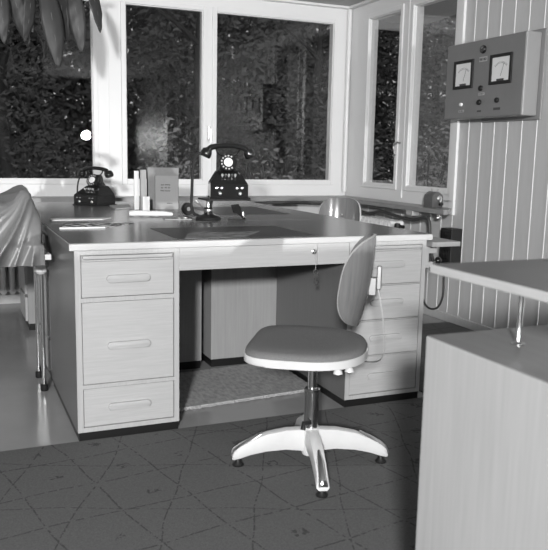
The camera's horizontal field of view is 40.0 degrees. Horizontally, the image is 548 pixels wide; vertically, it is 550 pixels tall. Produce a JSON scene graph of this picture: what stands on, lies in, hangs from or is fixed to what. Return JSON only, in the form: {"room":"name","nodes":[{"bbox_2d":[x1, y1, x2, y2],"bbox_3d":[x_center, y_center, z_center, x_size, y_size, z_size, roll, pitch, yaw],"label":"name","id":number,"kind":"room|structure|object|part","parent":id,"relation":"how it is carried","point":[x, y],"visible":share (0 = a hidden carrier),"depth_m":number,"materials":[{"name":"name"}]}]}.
{"room":"office","nodes":[
{"label":"office","id":0,"kind":"room"},
{"bbox_2d":[0,195,320,293],"bbox_3d":[-2.121,-0.925,5.207,6.086,2.290,0.120,-3,10,-23],"label":"wall","id":1,"kind":"structure","parent":0,"point":[312,208],"depth_m":6.20,"materials":[{"name":"paint"}]},
{"bbox_2d":[0,293,19,303],"bbox_3d":[-2.123,0.182,5.318,5.871,0.070,0.015,-3,10,-23],"label":"baseboard","id":2,"kind":"structure","parent":1,"relation":"attached to","point":[6,298],"depth_m":5.41,"materials":[{"name":"white paint"}]},
{"bbox_2d":[0,266,20,294],"bbox_3d":[-2.171,-0.138,5.125,1.260,0.568,0.120,-3,10,-23],"label":"radiator","id":3,"kind":"object","parent":1,"relation":"attached to","point":[12,289],"visible":0.12,"depth_m":5.24,"materials":[{"name":"white metal"}]},
{"bbox_2d":[0,0,347,195],"bbox_3d":[-1.243,-1.327,5.463,4.036,1.503,0.137,-3,10,-23],"label":"window","id":4,"kind":"structure","parent":1,"relation":"in","point":[107,47],"depth_m":5.70,"materials":[{"name":"white paint"}]},
{"bbox_3d":[-2.154,-1.284,5.067,1.918,1.333,0.027,-3,10,-23],"label":"sash","id":5,"kind":"part","parent":4,"relation":"part of","materials":[{"name":"white paint"}]},
{"bbox_3d":[-0.816,-1.348,5.640,0.658,1.333,0.027,-3,10,-23],"label":"sash","id":6,"kind":"part","parent":4,"relation":"part of","materials":[{"name":"white paint"}]},
{"bbox_3d":[-0.499,-1.095,5.807,0.020,0.100,0.022,-3,10,-23],"label":"handle plate","id":7,"kind":"part","parent":4,"relation":"part of","materials":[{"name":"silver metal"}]},
{"bbox_3d":[0.015,-1.389,5.995,1.073,1.333,0.027,-3,10,-23],"label":"sash","id":8,"kind":"part","parent":4,"relation":"part of","materials":[{"name":"white paint"}]},
{"bbox_2d":[31,195,450,214],"bbox_3d":[-1.780,-0.401,4.467,5.886,0.031,1.650,-3,10,-23],"label":"window sill","id":9,"kind":"structure","parent":1,"relation":"attached to","point":[367,201],"depth_m":5.50,"materials":[{"name":"grey stone"}]},
{"bbox_2d":[254,201,433,261],"bbox_3d":[0.156,-0.372,5.695,2.110,0.341,0.885,3,9,13],"label":"cable","id":10,"kind":"object","parent":9,"relation":"hanging from","point":[427,218],"visible":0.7,"depth_m":5.59,"materials":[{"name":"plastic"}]},
{"bbox_2d":[406,210,418,215],"bbox_3d":[0.952,-0.427,5.173,0.060,0.032,0.080,-3,10,-23],"label":"clip","id":11,"kind":"object","parent":9,"relation":"attached to","point":[408,212],"visible":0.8,"depth_m":5.14,"materials":[{"name":"grey metal"}]},
{"bbox_2d":[424,188,442,218],"bbox_3d":[1.074,-0.477,5.021,0.086,0.201,0.147,-3,10,-23],"label":"pencil sharpener","id":12,"kind":"object","parent":9,"relation":"attached to","point":[432,199],"visible":0.98,"depth_m":4.99,"materials":[{"name":"grey metal"}]},
{"bbox_2d":[264,0,350,8],"bbox_3d":[-2.066,-2.032,4.953,5.886,0.019,0.044,-3,10,-23],"label":"trim","id":13,"kind":"structure","parent":1,"relation":"attached to","point":[282,1],"depth_m":5.95,"materials":[{"name":"white paint"}]},
{"bbox_2d":[342,9,351,191],"bbox_3d":[0.602,-1.425,6.219,0.038,1.471,0.038,-3,10,-23],"label":"trim","id":14,"kind":"structure","parent":1,"relation":"attached to","point":[349,17],"depth_m":6.20,"materials":[{"name":"white paint"}]},
{"bbox_2d":[378,0,456,31],"bbox_3d":[-1.299,-1.896,4.066,7.186,0.120,3.400,-3,10,-23],"label":"roof overhang","id":15,"kind":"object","parent":1,"relation":"attached to","point":[438,11],"depth_m":6.45,"materials":[{"name":"grey"}]},
{"bbox_2d":[0,303,445,450],"bbox_3d":[0.021,1.092,0.426,6.086,0.100,11.050,-3,10,-23],"label":"floor","id":16,"kind":"structure","parent":0,"point":[30,416],"depth_m":3.32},
{"bbox_2d":[33,248,50,390],"bbox_3d":[-1.323,0.216,3.335,0.621,0.658,0.450,-3,10,-23],"label":"table","id":17,"kind":"object","parent":16,"relation":"on","point":[42,269],"visible":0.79,"depth_m":3.45,"materials":[{"name":"white paint"}]},
{"bbox_2d":[0,185,44,267],"bbox_3d":[-1.338,-0.224,3.264,0.610,0.325,0.635,-3,10,-23],"label":"cover","id":18,"kind":"object","parent":17,"relation":"on","point":[21,244],"visible":1,"depth_m":3.14,"materials":[{"name":"plastic"}]},
{"bbox_3d":[-1.140,0.193,3.626,0.020,0.580,0.020,-3,10,-23],"label":"leg","id":19,"kind":"part","parent":17,"relation":"part of","materials":[{"name":"silver metal"}]},
{"bbox_2d":[35,260,46,273],"bbox_3d":[-1.047,-0.049,3.383,0.054,0.088,0.053,-3,10,-23],"label":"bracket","id":20,"kind":"object","parent":17,"relation":"attached to","point":[42,269],"depth_m":3.37,"materials":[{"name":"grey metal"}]},
{"bbox_3d":[-1.053,0.227,3.427,0.020,0.580,0.020,-3,10,-23],"label":"leg","id":21,"kind":"part","parent":17,"relation":"part of","materials":[{"name":"silver metal"}]},
{"bbox_2d":[19,201,201,379],"bbox_3d":[-1.013,0.004,4.378,0.789,0.760,1.560,-3,10,-23],"label":"office desk","id":22,"kind":"object","parent":16,"relation":"on","point":[190,281],"visible":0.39,"depth_m":3.83,"materials":[{"name":"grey wood"}]},
{"bbox_3d":[-1.581,-0.063,4.738,0.014,0.314,0.352,-3,10,-23],"label":"drawer","id":23,"kind":"part","parent":22,"relation":"part of","materials":[{"name":"wood"}]},
{"bbox_3d":[-1.586,0.183,4.777,0.014,0.148,0.352,-3,10,-23],"label":"drawer","id":24,"kind":"part","parent":22,"relation":"part of","materials":[{"name":"wood"}]},
{"bbox_3d":[-1.132,0.110,3.708,0.014,0.314,0.346,-3,10,-23],"label":"drawer","id":25,"kind":"part","parent":22,"relation":"part of","materials":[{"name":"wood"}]},
{"bbox_3d":[-1.127,-0.136,3.668,0.014,0.144,0.346,-3,10,-23],"label":"drawer","id":26,"kind":"part","parent":22,"relation":"part of","materials":[{"name":"wood"}]},
{"bbox_3d":[-1.137,0.357,3.747,0.014,0.148,0.346,-3,10,-23],"label":"drawer","id":27,"kind":"part","parent":22,"relation":"part of","materials":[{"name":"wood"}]},
{"bbox_2d":[50,217,110,220],"bbox_3d":[-0.948,-0.277,3.725,0.300,0.003,0.090,-3,10,-23],"label":"paper sheet","id":28,"kind":"object","parent":22,"relation":"on","point":[52,219],"visible":1,"depth_m":3.71,"materials":[{"name":"white paper"}]},
{"bbox_2d":[72,166,116,205],"bbox_3d":[-1.131,-0.561,4.724,0.288,0.240,0.198,6,10,26],"label":"telephone","id":29,"kind":"object","parent":22,"relation":"on","point":[96,193],"visible":1,"depth_m":4.68,"materials":[{"name":"black plastic"}]},
{"bbox_2d":[110,204,130,208],"bbox_3d":[-0.936,-0.416,4.587,0.124,0.006,0.382,-1,9,-13],"label":"magazine","id":30,"kind":"object","parent":22,"relation":"on","point":[123,206],"visible":1,"depth_m":4.56,"materials":[{"name":"grey paper"}]},
{"bbox_2d":[134,171,138,209],"bbox_3d":[-0.819,-0.508,4.484,0.026,0.225,0.162,-1,9,-11],"label":"book","id":31,"kind":"object","parent":22,"relation":"on","point":[136,173],"visible":1,"depth_m":4.41,"materials":[{"name":"white paper"}]},
{"bbox_2d":[140,169,145,209],"bbox_3d":[-0.779,-0.510,4.479,0.034,0.232,0.162,-1,9,-11],"label":"book","id":32,"kind":"object","parent":22,"relation":"on","point":[142,172],"visible":0.79,"depth_m":4.40,"materials":[{"name":"grey paper"}]},
{"bbox_2d":[143,196,149,210],"bbox_3d":[-0.738,-0.412,4.346,0.040,0.082,0.012,-1,9,-15],"label":"box","id":33,"kind":"object","parent":22,"relation":"on","point":[146,199],"visible":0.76,"depth_m":4.34,"materials":[{"name":"white paper"}]},
{"bbox_2d":[129,210,172,216],"bbox_3d":[-0.644,-0.323,3.946,0.227,0.033,0.047,0,9,-9],"label":"book","id":34,"kind":"object","parent":22,"relation":"on","point":[132,212],"visible":0.99,"depth_m":3.93,"materials":[{"name":"white paper"}]},
{"bbox_2d":[146,167,178,208],"bbox_3d":[-0.671,-0.524,4.539,0.187,0.245,0.040,-2,9,-16],"label":"book","id":35,"kind":"object","parent":22,"relation":"on","point":[152,172],"visible":0.54,"depth_m":4.50,"materials":[{"name":"grey paper"}]},
{"bbox_2d":[155,176,177,208],"bbox_3d":[-0.640,-0.491,4.487,0.138,0.198,0.019,-2,9,-16],"label":"book","id":36,"kind":"object","parent":22,"relation":"on","point":[166,187],"visible":1,"depth_m":4.48,"materials":[{"name":"white paper"}]},
{"bbox_2d":[163,217,191,219],"bbox_3d":[-0.496,-0.289,3.857,0.136,0.003,0.122,-1,9,-14],"label":"folder","id":37,"kind":"object","parent":22,"relation":"on","point":[164,218],"visible":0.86,"depth_m":3.83,"materials":[{"name":"grey paper"}]},
{"bbox_2d":[0,322,473,549],"bbox_3d":[0.324,1.156,-0.275,5.846,0.006,9.280,-3,10,-23],"label":"carpet","id":38,"kind":"object","parent":16,"relation":"on","point":[181,488],"visible":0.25,"depth_m":2.46,"materials":[{"name":"grey carpet"}]},
{"bbox_2d":[231,234,388,497],"bbox_3d":[0.123,0.263,2.642,0.507,0.830,0.499,7,11,30],"label":"swivel chair","id":39,"kind":"object","parent":38,"relation":"on","point":[312,349],"visible":1,"depth_m":2.56,"materials":[{"name":"grey plastic"}]},
{"bbox_3d":[-0.018,0.594,2.670,0.259,0.115,0.054,0,9,-6],"label":"leg","id":40,"kind":"part","parent":39,"relation":"part of","materials":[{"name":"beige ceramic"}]},
{"bbox_3d":[0.115,0.570,2.832,0.054,0.115,0.259,0,9,-6],"label":"leg","id":41,"kind":"part","parent":39,"relation":"part of","materials":[{"name":"white metal"}]},
{"bbox_3d":[0.110,0.525,2.631,0.045,0.033,0.021,-7,12,-42],"label":"height knob","id":42,"kind":"part","parent":39,"relation":"part of","materials":[{"name":"black plastic"}]},
{"bbox_3d":[0.123,0.235,2.653,0.411,0.021,0.465,3,9,9],"label":"seat","id":43,"kind":"part","parent":39,"relation":"part of","materials":[{"name":"fabric"}]},
{"bbox_3d":[0.146,0.618,2.538,0.054,0.115,0.259,0,9,-6],"label":"leg","id":44,"kind":"part","parent":39,"relation":"part of","materials":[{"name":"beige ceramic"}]},
{"bbox_3d":[0.279,0.595,2.701,0.259,0.115,0.054,0,9,-6],"label":"leg","id":45,"kind":"part","parent":39,"relation":"part of","materials":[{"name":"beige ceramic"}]},
{"bbox_3d":[0.285,0.014,2.568,0.114,0.308,0.311,3,9,9],"label":"backrest","id":46,"kind":"part","parent":39,"relation":"part of","materials":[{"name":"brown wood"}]},
{"bbox_2d":[415,325,547,549],"bbox_3d":[1.152,0.529,1.339,1.470,0.754,0.982,-3,10,-23],"label":"base cabinet","id":47,"kind":"object","parent":38,"relation":"on","point":[483,473],"visible":1,"depth_m":1.31,"materials":[{"name":"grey wood"}]},
{"bbox_2d":[430,259,547,345],"bbox_3d":[1.162,0.089,1.265,1.480,0.139,0.975,-3,10,-23],"label":"countertop","id":48,"kind":"structure","parent":47,"relation":"on","point":[528,278],"depth_m":1.32,"materials":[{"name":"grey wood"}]},
{"bbox_3d":[0.449,0.066,1.372,0.026,0.121,0.026,-3,10,-23],"label":"post","id":49,"kind":"part","parent":48,"relation":"part of","materials":[{"name":"silver metal"}]},
{"bbox_2d":[43,219,432,440],"bbox_3d":[-0.183,0.164,3.463,1.581,0.766,0.800,-3,10,-23],"label":"office desk","id":50,"kind":"object","parent":16,"relation":"on","point":[114,291],"depth_m":3.03,"materials":[{"name":"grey wood"}]},
{"bbox_3d":[-0.889,0.199,3.154,0.001,0.700,0.766,-3,10,-23],"label":"panel","id":51,"kind":"part","parent":50,"relation":"part of","materials":[{"name":"grey wood"}]},
{"bbox_3d":[-0.836,-0.206,3.288,0.195,0.006,0.020,-3,10,-23],"label":"paper strip","id":52,"kind":"part","parent":50,"relation":"part of","materials":[{"name":"white paper"}]},
{"bbox_2d":[62,223,131,227],"bbox_3d":[-0.800,-0.228,3.442,0.375,0.001,0.215,-3,10,-23],"label":"map","id":53,"kind":"object","parent":50,"relation":"on","point":[105,225],"visible":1,"depth_m":3.44},
{"bbox_2d":[82,253,171,259],"bbox_3d":[-0.549,-0.071,2.837,0.338,0.012,0.016,-3,10,-23],"label":"tray","id":54,"kind":"object","parent":50,"relation":"on","point":[85,256],"depth_m":2.84,"materials":[{"name":"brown wood"}]},
{"bbox_3d":[-0.558,0.252,2.895,0.350,0.314,0.016,-3,10,-23],"label":"drawer","id":55,"kind":"part","parent":50,"relation":"part of","materials":[{"name":"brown wood"}]},
{"bbox_3d":[-0.553,0.011,2.856,0.350,0.134,0.016,-3,10,-23],"label":"drawer","id":56,"kind":"part","parent":50,"relation":"part of","materials":[{"name":"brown wood"}]},
{"bbox_3d":[-0.563,0.498,2.934,0.350,0.148,0.016,-3,10,-23],"label":"drawer","id":57,"kind":"part","parent":50,"relation":"part of","materials":[{"name":"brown wood"}]},
{"bbox_3d":[-0.549,0.011,2.844,0.165,0.028,0.013,-3,10,-23],"label":"handle","id":58,"kind":"part","parent":50,"relation":"part of","materials":[{"name":"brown wood"}]},
{"bbox_3d":[-0.554,0.266,2.884,0.165,0.028,0.013,-3,10,-23],"label":"handle","id":59,"kind":"part","parent":50,"relation":"part of","materials":[{"name":"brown wood"}]},
{"bbox_3d":[-0.559,0.503,2.922,0.165,0.028,0.013,-3,10,-23],"label":"handle","id":60,"kind":"part","parent":50,"relation":"part of","materials":[{"name":"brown wood"}]},
{"bbox_2d":[185,231,258,238],"bbox_3d":[-0.206,-0.169,3.142,0.405,0.001,0.205,-3,10,-23],"label":"document","id":61,"kind":"object","parent":50,"relation":"on","point":[241,233],"visible":1,"depth_m":3.13,"materials":[{"name":"grey paper"}]},
{"bbox_3d":[-0.190,-0.112,3.255,0.596,0.090,0.490,-3,10,-23],"label":"drawer","id":62,"kind":"part","parent":50,"relation":"part of","materials":[{"name":"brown wood"}]},
{"bbox_3d":[0.165,0.148,3.605,0.001,0.700,0.766,-3,10,-23],"label":"panel","id":63,"kind":"part","parent":50,"relation":"part of","materials":[{"name":"grey wood"}]},
{"bbox_2d":[313,257,317,283],"bbox_3d":[0.174,-0.028,3.144,0.025,0.136,0.011,-3,10,-23],"label":"bunch","id":64,"kind":"object","parent":50,"relation":"hanging from","point":[315,276],"visible":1,"depth_m":3.14,"materials":[{"name":"grey metal"}]},
{"bbox_3d":[0.487,0.439,3.382,0.342,0.165,0.016,-3,10,-23],"label":"drawer","id":65,"kind":"part","parent":50,"relation":"part of","materials":[{"name":"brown wood"}]},
{"bbox_3d":[0.492,0.447,3.370,0.165,0.028,0.013,-3,10,-23],"label":"handle","id":66,"kind":"part","parent":50,"relation":"part of","materials":[{"name":"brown wood"}]},
{"bbox_3d":[0.491,0.275,3.356,0.342,0.152,0.016,-3,10,-23],"label":"drawer","id":67,"kind":"part","parent":50,"relation":"part of","materials":[{"name":"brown wood"}]},
{"bbox_3d":[0.495,0.277,3.343,0.165,0.028,0.013,-3,10,-23],"label":"handle","id":68,"kind":"part","parent":50,"relation":"part of","materials":[{"name":"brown wood"}]},
{"bbox_3d":[0.498,0.119,3.318,0.165,0.028,0.013,-3,10,-23],"label":"handle","id":69,"kind":"part","parent":50,"relation":"part of","materials":[{"name":"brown wood"}]},
{"bbox_3d":[0.501,-0.046,3.292,0.165,0.028,0.013,-3,10,-23],"label":"handle","id":70,"kind":"part","parent":50,"relation":"part of","materials":[{"name":"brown wood"}]},
{"bbox_3d":[0.494,0.118,3.331,0.342,0.149,0.016,-3,10,-23],"label":"drawer","id":71,"kind":"part","parent":50,"relation":"part of","materials":[{"name":"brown wood"}]},
{"bbox_3d":[0.497,-0.035,3.306,0.342,0.145,0.016,-3,10,-23],"label":"drawer","id":72,"kind":"part","parent":50,"relation":"part of","materials":[{"name":"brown wood"}]},
{"bbox_2d":[376,245,421,248],"bbox_3d":[0.501,-0.121,3.286,0.331,0.012,0.016,-3,10,-23],"label":"tray","id":73,"kind":"object","parent":50,"relation":"on","point":[377,246],"depth_m":3.30,"materials":[{"name":"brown wood"}]},
{"bbox_2d":[425,237,459,267],"bbox_3d":[0.698,-0.114,3.550,0.178,0.122,0.336,-3,10,-23],"label":"flap","id":74,"kind":"object","parent":50,"relation":"attached to","point":[431,247],"visible":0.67,"depth_m":3.42,"materials":[{"name":"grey wood"}]},
{"bbox_3d":[0.755,-0.066,3.471,0.034,0.034,0.034,-3,10,-23],"label":"knob","id":75,"kind":"part","parent":74,"relation":"part of","materials":[{"name":"black plastic"}]},
{"bbox_2d":[139,201,343,366],"bbox_3d":[-0.286,-0.031,4.689,0.789,0.761,1.560,-3,10,-23],"label":"office desk","id":76,"kind":"object","parent":16,"relation":"on","point":[237,303],"visible":0.3,"depth_m":3.94,"materials":[{"name":"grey wood"}]},
{"bbox_2d":[181,203,193,214],"bbox_3d":[-0.470,-0.360,4.101,0.068,0.068,0.028,-5,11,-33],"label":"tape roll","id":77,"kind":"object","parent":76,"relation":"on","point":[185,208],"visible":0.81,"depth_m":4.09,"materials":[{"name":"black plastic"}]},
{"bbox_2d":[195,197,250,220],"bbox_3d":[-0.280,-0.337,3.845,0.284,0.110,0.160,-3,10,-23],"label":"stand","id":78,"kind":"object","parent":76,"relation":"on","point":[208,215],"visible":0.97,"depth_m":3.79,"materials":[{"name":"black metal"}]},
{"bbox_2d":[190,143,254,216],"bbox_3d":[-0.260,-0.478,3.835,0.329,0.386,0.195,0,9,-9],"label":"telephone","id":79,"kind":"object","parent":78,"relation":"on","point":[226,182],"visible":0.91,"depth_m":3.80,"materials":[{"name":"black plastic"}]},
{"bbox_3d":[-0.341,-0.455,3.830,0.203,0.339,0.082,7,11,31],"label":"handset cord","id":80,"kind":"part","parent":79,"relation":"part of","materials":[{"name":"grey plastic"}]},
{"bbox_2d":[227,204,245,220],"bbox_3d":[-0.190,-0.318,3.822,0.091,0.084,0.028,0,9,-8],"label":"stapler","id":81,"kind":"object","parent":76,"relation":"on","point":[236,208],"visible":1,"depth_m":3.81,"materials":[{"name":"black"}]},
{"bbox_3d":[-0.192,-0.281,3.828,0.090,0.008,0.028,0,9,-8],"label":"plate","id":82,"kind":"part","parent":81,"relation":"part of","materials":[{"name":"black metal"}]},
{"bbox_2d":[179,364,307,410],"bbox_3d":[-0.223,0.522,3.600,0.734,0.014,0.578,-3,10,-23],"label":"floor mat","id":83,"kind":"object","parent":16,"relation":"on","point":[239,383],"visible":0.73,"depth_m":3.56,"materials":[{"name":"grey carpet"}]},
{"bbox_2d":[318,197,360,220],"bbox_3d":[0.405,-0.122,5.182,0.498,0.801,0.509,8,11,37],"label":"swivel chair","id":84,"kind":"object","parent":16,"relation":"on","point":[340,207],"visible":0.15,"depth_m":5.31,"materials":[{"name":"silver metal"}]},
{"bbox_2d":[262,0,378,9],"bbox_3d":[0.068,-1.268,0.049,6.086,0.100,11.050,-3,10,-23],"label":"ceiling","id":85,"kind":"structure","parent":0,"point":[335,2],"depth_m":5.92,"materials":[{"name":"grey paint"}]},
{"bbox_2d":[0,0,101,67],"bbox_3d":[-1.612,-1.551,4.223,1.282,0.717,0.173,-3,10,-23],"label":"rubber plant","id":86,"kind":"object","parent":85,"relation":"hanging from","point":[56,16],"visible":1,"depth_m":4.34,"materials":[{"name":"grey plant"}]},
{"bbox_2d":[361,0,547,328],"bbox_3d":[2.803,-0.221,1.417,0.120,2.290,10.850,-3,10,-23],"label":"wall","id":87,"kind":"structure","parent":0,"point":[540,181],"depth_m":4.59,"materials":[{"name":"paint"}]},
{"bbox_2d":[349,0,377,8],"bbox_3d":[0.923,-2.043,5.396,0.044,0.019,1.500,-3,10,-23],"label":"trim","id":88,"kind":"structure","parent":87,"relation":"attached to","point":[365,2],"depth_m":5.90,"materials":[{"name":"white paint"}]},
{"bbox_2d":[361,214,404,228],"bbox_3d":[0.767,-0.185,5.805,0.125,0.523,0.803,-3,10,-23],"label":"radiator","id":89,"kind":"object","parent":87,"relation":"attached to","point":[384,221],"visible":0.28,"depth_m":5.59,"materials":[{"name":"white metal"}]},
{"bbox_2d":[345,0,466,214],"bbox_3d":[0.919,-1.277,5.565,0.137,1.548,1.525,-3,10,-23],"label":"window","id":90,"kind":"structure","parent":87,"relation":"in","point":[365,19],"depth_m":5.57,"materials":[{"name":"white paint"}]},
{"bbox_3d":[0.828,-1.335,5.760,0.027,1.333,0.519,-3,10,-23],"label":"sash","id":91,"kind":"part","parent":90,"relation":"part of","materials":[{"name":"white paint"}]},
{"bbox_3d":[0.898,-0.925,5.544,0.051,0.114,0.043,-3,10,-23],"label":"handle","id":92,"kind":"part","parent":90,"relation":"part of","materials":[{"name":"silver metal"}]},
{"bbox_3d":[1.082,-1.236,5.176,0.027,1.333,0.570,-3,10,-23],"label":"sash","id":93,"kind":"part","parent":90,"relation":"part of","materials":[{"name":"white paint"}]},
{"bbox_3d":[1.075,-1.210,5.167,0.020,1.548,0.660,-3,10,-23],"label":"casing","id":94,"kind":"part","parent":90,"relation":"part of","materials":[{"name":"white paint"}]},
{"bbox_2d":[439,227,461,262],"bbox_3d":[1.161,-0.191,4.968,0.097,0.235,0.120,-3,10,-23],"label":"wall box","id":95,"kind":"object","parent":87,"relation":"attached to","point":[447,254],"visible":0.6,"depth_m":4.92,"materials":[{"name":"black plastic"}]},
{"bbox_2d":[424,276,444,309],"bbox_3d":[1.101,0.068,5.221,0.022,0.358,0.293,-2,10,-21],"label":"cable","id":96,"kind":"object","parent":95,"relation":"hanging from","point":[443,291],"visible":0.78,"depth_m":5.13,"materials":[{"name":"grey plastic"}]},
{"bbox_2d":[360,0,547,327],"bbox_3d":[2.743,-0.250,1.405,0.008,2.229,10.517,-3,10,-23],"label":"trim","id":97,"kind":"structure","parent":87,"relation":"attached to","point":[476,0],"depth_m":4.60,"materials":[{"name":"white paint"}]},
{"bbox_2d":[423,305,493,330],"bbox_3d":[2.719,0.885,1.567,0.015,0.055,10.850,-3,10,-23],"label":"baseboard","id":98,"kind":"structure","parent":87,"relation":"attached to","point":[438,314],"depth_m":5.01,"materials":[{"name":"paint"}]},
{"bbox_2d":[444,28,546,122],"bbox_3d":[1.295,-1.171,4.501,0.134,0.497,0.748,-3,10,-23],"label":"control box","id":99,"kind":"object","parent":87,"relation":"attached to","point":[500,78],"visible":1,"depth_m":4.37,"materials":[{"name":"grey metal"}]},
{"bbox_3d":[1.238,-1.338,4.465,0.015,0.048,0.048,-3,10,-23],"label":"knob","id":100,"kind":"part","parent":99,"relation":"part of","materials":[{"name":"black plastic"}]},
{"bbox_3d":[1.398,-1.156,4.420,0.009,0.497,0.515,-3,10,-23],"label":"plate","id":101,"kind":"part","parent":99,"relation":"part of","materials":[{"name":"grey metal"}]},
{"label":"outside","id":102,"kind":"structure","parent":0,"visible":0},
{"bbox_3d":[-0.817,-1.983,23.054,44.000,0.100,30.550,-3,10,-23],"label":"ground","id":103,"kind":"structure","parent":102,"visible":0},
{"bbox_2d":[0,0,91,178],"bbox_3d":[-3.635,-2.631,10.088,2.522,5.632,2.384,-2,10,-18],"label":"tree","id":104,"kind":"object","parent":103,"relation":"on","point":[7,158],"visible":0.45,"depth_m":9.90,"materials":[{"name":"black plant"}]},
{"bbox_2d":[0,0,159,178],"bbox_3d":[-4.462,-3.621,15.088,4.684,5.729,1.276,-3,10,-23],"label":"tree","id":105,"kind":"object","parent":103,"relation":"on","point":[70,108],"visible":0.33,"depth_m":14.95,"materials":[{"name":"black plant"}]},
{"bbox_2d":[137,114,198,178],"bbox_3d":[-1.174,-0.763,8.508,0.717,2.070,0.714,-3,10,-23],"label":"shrub","id":106,"kind":"object","parent":103,"relation":"on","point":[161,155],"visible":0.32,"depth_m":8.36,"materials":[{"name":"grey plant"}]},
{"bbox_3d":[-1.127,-0.581,8.667,0.524,1.661,0.455,-3,10,-23],"label":"stem","id":107,"kind":"part","parent":106,"relation":"part of","materials":[{"name":"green plant"}]},
{"bbox_2d":[126,8,283,179],"bbox_3d":[-1.110,-2.651,11.438,2.557,5.406,2.194,0,9,-9],"label":"tree","id":108,"kind":"object","parent":103,"relation":"on","point":[221,133],"visible":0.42,"depth_m":11.36,"materials":[{"name":"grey plant"}]},
{"bbox_2d":[140,7,315,179],"bbox_3d":[-0.882,-3.448,15.410,3.531,5.409,1.302,-3,10,-23],"label":"tree","id":109,"kind":"object","parent":103,"relation":"on","point":[256,73],"visible":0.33,"depth_m":15.10,"materials":[{"name":"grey plant"}]},
{"bbox_2d":[245,143,301,179],"bbox_3d":[-0.045,-0.690,9.072,0.663,1.792,0.939,7,11,32],"label":"shrub","id":110,"kind":"object","parent":103,"relation":"on","point":[281,176],"visible":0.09,"depth_m":8.89,"materials":[{"name":"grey plant"}]},
{"bbox_3d":[-0.118,-0.567,9.109,0.524,1.534,0.455,-3,10,-23],"label":"stem","id":111,"kind":"part","parent":110,"relation":"part of","materials":[{"name":"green plant"}]},
{"bbox_2d":[248,18,387,182],"bbox_3d":[0.774,-3.008,13.129,2.505,5.400,2.334,1,9,2],"label":"tree","id":112,"kind":"object","parent":103,"relation":"on","point":[319,134],"visible":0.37,"depth_m":12.88,"materials":[{"name":"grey plant"}]},
{"bbox_2d":[257,21,438,185],"bbox_3d":[1.776,-3.925,17.765,4.697,5.710,1.282,-3,10,-23],"label":"hedge","id":113,"kind":"object","parent":103,"relation":"on","point":[386,73],"visible":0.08,"depth_m":17.71,"materials":[{"name":"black plant"}]},
{"bbox_3d":[1.790,-3.384,17.883,4.150,4.402,0.137,-3,10,-23],"label":"stem","id":114,"kind":"part","parent":113,"relation":"part of","materials":[{"name":"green plant"}]},
{"bbox_2d":[320,128,383,181],"bbox_3d":[0.996,-0.900,9.520,0.864,2.107,1.102,8,12,38],"label":"shrub","id":115,"kind":"object","parent":103,"relation":"on","point":[377,147],"visible":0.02,"depth_m":9.26,"materials":[{"name":"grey plant"}]},
{"bbox_2d":[374,14,456,185],"bbox_3d":[3.332,-3.341,14.892,2.767,5.341,2.165,-2,10,-20],"label":"tree","id":116,"kind":"object","parent":103,"relation":"on","point":[435,102],"visible":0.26,"depth_m":14.76,"materials":[{"name":"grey plant"}]},
{"bbox_2d":[415,125,449,187],"bbox_3d":[2.030,-1.024,10.333,1.075,2.135,1.038,-3,10,-23],"label":"shrub","id":117,"kind":"object","parent":103,"relation":"on","point":[429,149],"visible":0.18,"depth_m":10.28,"materials":[{"name":"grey plant"}]},
{"bbox_3d":[2.061,-0.807,10.350,0.624,1.704,0.542,-3,10,-23],"label":"stem","id":118,"kind":"part","parent":117,"relation":"part of","materials":[{"name":"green plant"}]},
{"bbox_2d":[416,16,455,186],"bbox_3d":[3.157,-2.388,11.763,2.298,4.595,2.446,-3,10,-23],"label":"tree","id":119,"kind":"object","parent":103,"relation":"on","point":[453,24],"visible":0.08,"depth_m":11.96,"materials":[{"name":"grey plant"}]},
{"bbox_2d":[425,16,455,186],"bbox_3d":[5.365,-3.752,18.085,3.518,5.424,1.270,-3,10,-23],"label":"hedge","id":120,"kind":"object","parent":103,"relation":"on","point":[443,61],"visible":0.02,"depth_m":17.52,"materials":[{"name":"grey plant"}]},
{"bbox_2d":[440,149,448,187],"bbox_3d":[2.309,-0.629,8.345,0.928,1.993,0.905,-3,10,-23],"label":"shrub","id":121,"kind":"object","parent":103,"relation":"on","point":[447,150],"visible":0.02,"depth_m":8.45,"materials":[{"name":"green plant"}]}
]}

